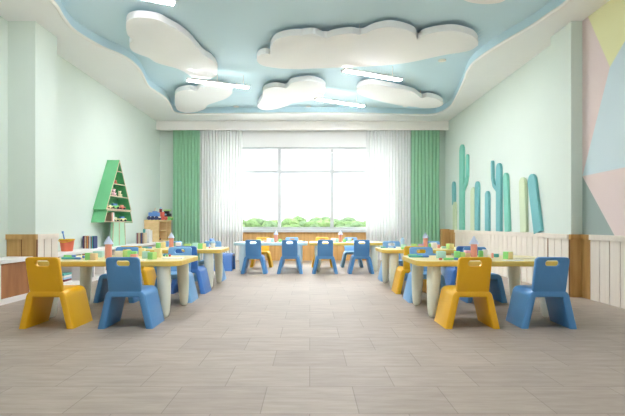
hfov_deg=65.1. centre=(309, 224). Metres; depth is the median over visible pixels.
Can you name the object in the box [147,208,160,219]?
train car
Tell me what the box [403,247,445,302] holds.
child chair
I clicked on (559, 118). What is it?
wall
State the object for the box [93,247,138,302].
child chair
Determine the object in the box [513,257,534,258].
pad
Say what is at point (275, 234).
tower
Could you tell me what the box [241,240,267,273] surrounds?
child chair
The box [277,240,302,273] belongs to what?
child chair
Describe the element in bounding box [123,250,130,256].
block
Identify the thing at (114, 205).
toy car
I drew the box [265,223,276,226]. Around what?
tree
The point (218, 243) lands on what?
child chair
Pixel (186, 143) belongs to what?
curtain
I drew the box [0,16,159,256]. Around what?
wall
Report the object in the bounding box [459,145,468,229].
board
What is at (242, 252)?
table
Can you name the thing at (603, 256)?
trim
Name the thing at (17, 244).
trim
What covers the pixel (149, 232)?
book
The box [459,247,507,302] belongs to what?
child chair
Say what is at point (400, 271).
child chair
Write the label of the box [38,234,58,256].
trim
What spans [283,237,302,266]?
child chair
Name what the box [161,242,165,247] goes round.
block
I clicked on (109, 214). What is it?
book
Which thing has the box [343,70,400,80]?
diffuser
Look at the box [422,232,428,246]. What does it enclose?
tower
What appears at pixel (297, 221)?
bushes
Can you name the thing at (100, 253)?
block
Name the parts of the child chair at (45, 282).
leg, backrest, seat, leg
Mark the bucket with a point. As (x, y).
(65, 244)
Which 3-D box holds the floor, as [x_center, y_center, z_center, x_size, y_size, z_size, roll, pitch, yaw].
[-0.150,0.910,4.900,7.500,0.120,13.800,0,0,0]
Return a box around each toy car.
[111,203,118,208]
[118,216,125,220]
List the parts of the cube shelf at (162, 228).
panel, panel, panel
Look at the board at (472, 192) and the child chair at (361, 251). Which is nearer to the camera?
the child chair at (361, 251)
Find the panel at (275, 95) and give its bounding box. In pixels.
[257,76,325,109]
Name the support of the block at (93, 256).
on the table at (163, 266)
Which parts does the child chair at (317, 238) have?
backrest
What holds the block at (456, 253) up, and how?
on the table at (433, 264)
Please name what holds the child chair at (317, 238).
on the floor
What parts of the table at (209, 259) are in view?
leg, leg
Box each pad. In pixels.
[162,257,183,258]
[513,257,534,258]
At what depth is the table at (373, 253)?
8.84 m
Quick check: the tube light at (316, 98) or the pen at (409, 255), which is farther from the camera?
the tube light at (316, 98)
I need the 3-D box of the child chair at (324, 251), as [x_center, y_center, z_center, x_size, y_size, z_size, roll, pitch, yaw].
[0.262,0.556,8.558,0.448,0.588,0.435,0,0,0]
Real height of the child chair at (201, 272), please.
0.588 m
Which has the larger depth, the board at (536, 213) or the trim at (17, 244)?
the board at (536, 213)
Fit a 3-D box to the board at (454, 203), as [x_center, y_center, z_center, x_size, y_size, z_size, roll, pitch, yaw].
[3.175,-0.418,10.777,0.045,1.063,0.274,0,0,0]
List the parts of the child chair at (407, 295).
leg, backrest, seat, leg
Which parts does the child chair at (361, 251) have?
leg, seat, backrest, leg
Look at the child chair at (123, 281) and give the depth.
3.98 m
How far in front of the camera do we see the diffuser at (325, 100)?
9.35 m
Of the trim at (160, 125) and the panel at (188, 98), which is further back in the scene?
the trim at (160, 125)
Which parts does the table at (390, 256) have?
leg, leg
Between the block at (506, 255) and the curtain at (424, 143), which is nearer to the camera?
the block at (506, 255)
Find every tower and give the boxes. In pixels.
[103,236,113,258]
[168,232,174,247]
[210,240,215,247]
[273,231,278,241]
[338,230,342,241]
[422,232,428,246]
[469,236,478,256]
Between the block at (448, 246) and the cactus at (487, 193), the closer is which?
the block at (448, 246)
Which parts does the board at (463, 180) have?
stem, arm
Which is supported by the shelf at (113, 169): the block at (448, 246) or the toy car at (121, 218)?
the toy car at (121, 218)
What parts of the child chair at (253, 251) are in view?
leg, backrest, seat, leg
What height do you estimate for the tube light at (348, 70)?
0.217 m
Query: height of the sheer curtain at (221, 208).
3.220 m
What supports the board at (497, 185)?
on the trim at (496, 242)
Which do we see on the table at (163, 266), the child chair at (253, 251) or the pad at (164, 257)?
the pad at (164, 257)
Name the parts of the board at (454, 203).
arm, stem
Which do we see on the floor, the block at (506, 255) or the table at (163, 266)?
the table at (163, 266)
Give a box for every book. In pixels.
[62,272,71,275]
[93,236,96,248]
[105,212,111,220]
[143,233,146,243]
[147,230,151,242]
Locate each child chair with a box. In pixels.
[19,257,92,328]
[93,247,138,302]
[98,257,163,328]
[121,246,156,285]
[154,241,181,275]
[154,247,197,302]
[171,246,211,293]
[194,241,225,281]
[209,238,235,270]
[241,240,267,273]
[250,237,272,266]
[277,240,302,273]
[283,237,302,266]
[311,237,332,266]
[312,240,337,273]
[340,237,363,266]
[347,240,373,273]
[378,241,408,281]
[391,246,426,293]
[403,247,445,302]
[428,241,445,275]
[434,257,499,328]
[444,246,477,284]
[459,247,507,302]
[506,257,576,328]
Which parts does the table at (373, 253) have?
leg, leg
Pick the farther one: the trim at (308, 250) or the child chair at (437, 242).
the trim at (308, 250)
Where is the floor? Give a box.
[0,260,624,415]
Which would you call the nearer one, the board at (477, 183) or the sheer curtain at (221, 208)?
the board at (477, 183)
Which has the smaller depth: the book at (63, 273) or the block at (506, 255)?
the block at (506, 255)
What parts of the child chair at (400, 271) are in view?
leg, seat, backrest, leg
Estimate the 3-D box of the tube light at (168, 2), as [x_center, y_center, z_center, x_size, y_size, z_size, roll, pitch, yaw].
[-1.726,-2.421,5.006,0.677,0.217,0.104,0,0,-27]
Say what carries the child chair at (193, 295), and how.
on the floor
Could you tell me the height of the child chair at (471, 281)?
0.588 m
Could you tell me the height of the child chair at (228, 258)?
0.588 m
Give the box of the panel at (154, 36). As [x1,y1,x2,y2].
[126,10,217,78]
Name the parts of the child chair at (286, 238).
backrest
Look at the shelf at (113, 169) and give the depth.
8.46 m
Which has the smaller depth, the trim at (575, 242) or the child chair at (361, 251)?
the trim at (575, 242)
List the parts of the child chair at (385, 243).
leg, backrest, leg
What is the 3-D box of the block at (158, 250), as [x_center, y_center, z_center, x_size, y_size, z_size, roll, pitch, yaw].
[-1.522,0.285,4.915,0.065,0.090,0.065,0,0,-3]
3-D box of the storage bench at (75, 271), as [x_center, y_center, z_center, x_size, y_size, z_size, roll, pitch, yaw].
[-3.388,0.611,8.830,0.316,0.478,5.140,0,0,0]
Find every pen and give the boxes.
[61,257,80,258]
[409,255,428,256]
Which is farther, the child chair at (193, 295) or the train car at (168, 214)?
the train car at (168, 214)
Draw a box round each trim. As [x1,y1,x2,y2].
[5,234,37,256]
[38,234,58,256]
[48,0,571,115]
[156,121,448,129]
[243,232,365,259]
[440,229,568,293]
[569,234,581,296]
[581,234,624,308]
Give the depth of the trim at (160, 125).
11.31 m
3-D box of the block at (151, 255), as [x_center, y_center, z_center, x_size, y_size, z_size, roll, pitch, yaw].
[-1.496,0.296,4.646,0.062,0.068,0.062,0,0,23]
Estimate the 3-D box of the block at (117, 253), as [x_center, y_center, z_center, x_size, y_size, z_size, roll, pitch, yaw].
[-1.939,0.299,4.975,0.070,0.062,0.070,0,0,-6]
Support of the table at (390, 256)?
on the floor
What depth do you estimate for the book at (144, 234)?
9.52 m
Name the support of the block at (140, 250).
on the table at (163, 266)
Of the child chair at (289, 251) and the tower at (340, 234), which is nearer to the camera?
the child chair at (289, 251)
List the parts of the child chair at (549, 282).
leg, seat, backrest, leg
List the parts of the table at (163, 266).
leg, leg, leg, leg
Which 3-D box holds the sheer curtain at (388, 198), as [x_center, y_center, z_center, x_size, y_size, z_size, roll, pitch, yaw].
[1.830,-0.772,11.450,1.052,3.220,0.058,0,0,0]
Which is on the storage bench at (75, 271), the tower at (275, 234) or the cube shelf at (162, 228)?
the cube shelf at (162, 228)
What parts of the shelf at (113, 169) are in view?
panel, panel, panel, panel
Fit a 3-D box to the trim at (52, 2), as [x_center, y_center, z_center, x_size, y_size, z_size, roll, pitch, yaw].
[-0.038,-2.394,6.251,5.821,0.044,8.984,0,0,0]
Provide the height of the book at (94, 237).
0.191 m
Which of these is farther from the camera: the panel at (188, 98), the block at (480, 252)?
the panel at (188, 98)
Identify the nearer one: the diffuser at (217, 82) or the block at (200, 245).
the block at (200, 245)
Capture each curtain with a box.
[173,130,199,259]
[200,130,242,259]
[366,130,410,259]
[411,130,439,245]
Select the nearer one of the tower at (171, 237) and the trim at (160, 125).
the tower at (171, 237)
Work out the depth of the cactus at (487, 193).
8.70 m
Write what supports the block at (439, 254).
on the table at (433, 264)
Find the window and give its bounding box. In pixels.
[242,147,365,231]
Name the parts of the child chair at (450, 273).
leg, seat, backrest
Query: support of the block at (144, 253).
on the table at (163, 266)
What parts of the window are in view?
sill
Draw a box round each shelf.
[91,160,132,245]
[144,220,170,241]
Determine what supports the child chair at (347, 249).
on the floor
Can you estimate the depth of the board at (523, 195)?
7.24 m
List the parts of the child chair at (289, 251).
leg, seat, backrest, leg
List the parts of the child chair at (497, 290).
leg, backrest, seat, leg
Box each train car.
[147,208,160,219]
[159,207,167,219]
[163,209,173,219]
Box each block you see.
[85,253,89,259]
[90,253,97,259]
[93,251,103,256]
[115,251,122,256]
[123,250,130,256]
[138,248,145,255]
[142,251,149,258]
[148,252,156,259]
[154,248,161,257]
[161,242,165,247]
[198,243,205,248]
[436,251,445,258]
[446,244,453,248]
[454,251,459,257]
[478,250,482,256]
[482,249,487,256]
[503,251,512,258]
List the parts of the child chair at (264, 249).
leg, backrest, leg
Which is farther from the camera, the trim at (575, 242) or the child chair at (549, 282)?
the trim at (575, 242)
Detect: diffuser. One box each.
[188,79,248,88]
[317,99,363,106]
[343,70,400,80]
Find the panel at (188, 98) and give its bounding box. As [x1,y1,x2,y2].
[175,83,231,112]
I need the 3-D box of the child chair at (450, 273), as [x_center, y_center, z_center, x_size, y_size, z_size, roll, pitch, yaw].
[1.910,0.556,6.138,0.448,0.588,0.435,0,0,0]
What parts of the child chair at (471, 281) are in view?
leg, seat, backrest, leg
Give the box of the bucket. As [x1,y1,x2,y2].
[58,239,74,250]
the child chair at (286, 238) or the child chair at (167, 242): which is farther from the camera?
the child chair at (286, 238)
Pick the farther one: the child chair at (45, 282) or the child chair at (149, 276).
the child chair at (149, 276)
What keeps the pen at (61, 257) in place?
on the table at (163, 266)
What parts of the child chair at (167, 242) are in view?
backrest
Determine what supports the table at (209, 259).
on the floor
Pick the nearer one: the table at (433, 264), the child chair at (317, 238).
the table at (433, 264)
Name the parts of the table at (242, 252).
leg, leg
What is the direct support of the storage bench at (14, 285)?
on the floor
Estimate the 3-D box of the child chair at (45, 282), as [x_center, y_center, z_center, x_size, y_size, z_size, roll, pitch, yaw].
[-2.150,0.556,4.138,0.448,0.588,0.435,0,0,0]
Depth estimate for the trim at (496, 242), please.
7.53 m
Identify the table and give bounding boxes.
[37,255,197,317]
[127,247,228,287]
[234,241,307,270]
[309,241,382,270]
[375,247,456,287]
[402,255,557,317]
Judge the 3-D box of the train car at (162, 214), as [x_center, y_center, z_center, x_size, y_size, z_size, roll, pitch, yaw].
[-3.334,-0.243,10.950,0.264,0.289,0.144,0,0,11]
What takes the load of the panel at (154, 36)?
hanging from the ceiling at (233, 32)
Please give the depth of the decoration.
6.59 m
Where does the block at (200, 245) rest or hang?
on the table at (209, 259)
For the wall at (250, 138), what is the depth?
11.60 m
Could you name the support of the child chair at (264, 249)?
on the floor
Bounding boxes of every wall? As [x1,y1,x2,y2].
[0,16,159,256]
[160,130,444,233]
[445,0,624,235]
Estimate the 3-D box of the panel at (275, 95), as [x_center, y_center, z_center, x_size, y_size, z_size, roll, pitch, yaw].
[-0.356,-2.462,9.239,1.124,0.135,2.257,0,0,-12]
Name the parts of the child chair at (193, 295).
seat, backrest, leg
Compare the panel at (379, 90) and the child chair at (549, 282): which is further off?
the panel at (379, 90)
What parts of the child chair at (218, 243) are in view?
leg, backrest, leg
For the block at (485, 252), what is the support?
on the table at (433, 264)
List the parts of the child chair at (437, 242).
backrest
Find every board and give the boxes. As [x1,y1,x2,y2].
[452,182,456,229]
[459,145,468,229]
[470,187,474,229]
[475,181,479,230]
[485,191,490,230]
[491,161,502,230]
[503,173,510,231]
[519,177,528,231]
[528,174,543,233]
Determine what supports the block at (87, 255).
on the table at (163, 266)
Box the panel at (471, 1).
[465,0,504,3]
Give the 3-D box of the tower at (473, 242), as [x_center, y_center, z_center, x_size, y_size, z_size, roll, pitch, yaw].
[1.597,0.221,4.770,0.094,0.219,0.094,0,0,0]
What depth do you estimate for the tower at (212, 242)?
6.83 m
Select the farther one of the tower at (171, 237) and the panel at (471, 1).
the tower at (171, 237)
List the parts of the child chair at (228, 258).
leg, seat, leg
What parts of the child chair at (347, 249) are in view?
leg, seat, backrest, leg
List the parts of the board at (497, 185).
arm, stem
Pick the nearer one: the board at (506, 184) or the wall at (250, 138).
the board at (506, 184)
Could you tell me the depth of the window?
11.64 m
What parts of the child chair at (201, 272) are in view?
leg, backrest, seat, leg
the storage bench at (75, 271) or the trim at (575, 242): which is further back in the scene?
the storage bench at (75, 271)
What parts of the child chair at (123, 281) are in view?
leg, backrest, seat, leg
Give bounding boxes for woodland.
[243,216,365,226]
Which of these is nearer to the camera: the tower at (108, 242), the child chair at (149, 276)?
the tower at (108, 242)
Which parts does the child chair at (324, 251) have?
leg, backrest, seat, leg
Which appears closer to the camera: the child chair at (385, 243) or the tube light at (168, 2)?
the tube light at (168, 2)
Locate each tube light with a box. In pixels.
[147,0,175,6]
[186,72,249,88]
[314,95,364,106]
[341,66,402,81]
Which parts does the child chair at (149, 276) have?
backrest, seat, leg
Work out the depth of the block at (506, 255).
4.66 m
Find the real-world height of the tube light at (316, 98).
0.217 m
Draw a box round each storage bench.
[0,256,32,305]
[58,241,165,284]
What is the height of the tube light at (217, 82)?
0.217 m
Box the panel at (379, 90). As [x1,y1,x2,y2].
[356,79,442,107]
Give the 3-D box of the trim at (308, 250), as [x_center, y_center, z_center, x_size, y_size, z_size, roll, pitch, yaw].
[-0.100,0.517,11.585,4.600,0.665,0.030,0,0,0]
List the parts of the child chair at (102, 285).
leg, seat, backrest, leg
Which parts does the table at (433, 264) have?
leg, leg, leg, leg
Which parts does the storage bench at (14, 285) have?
door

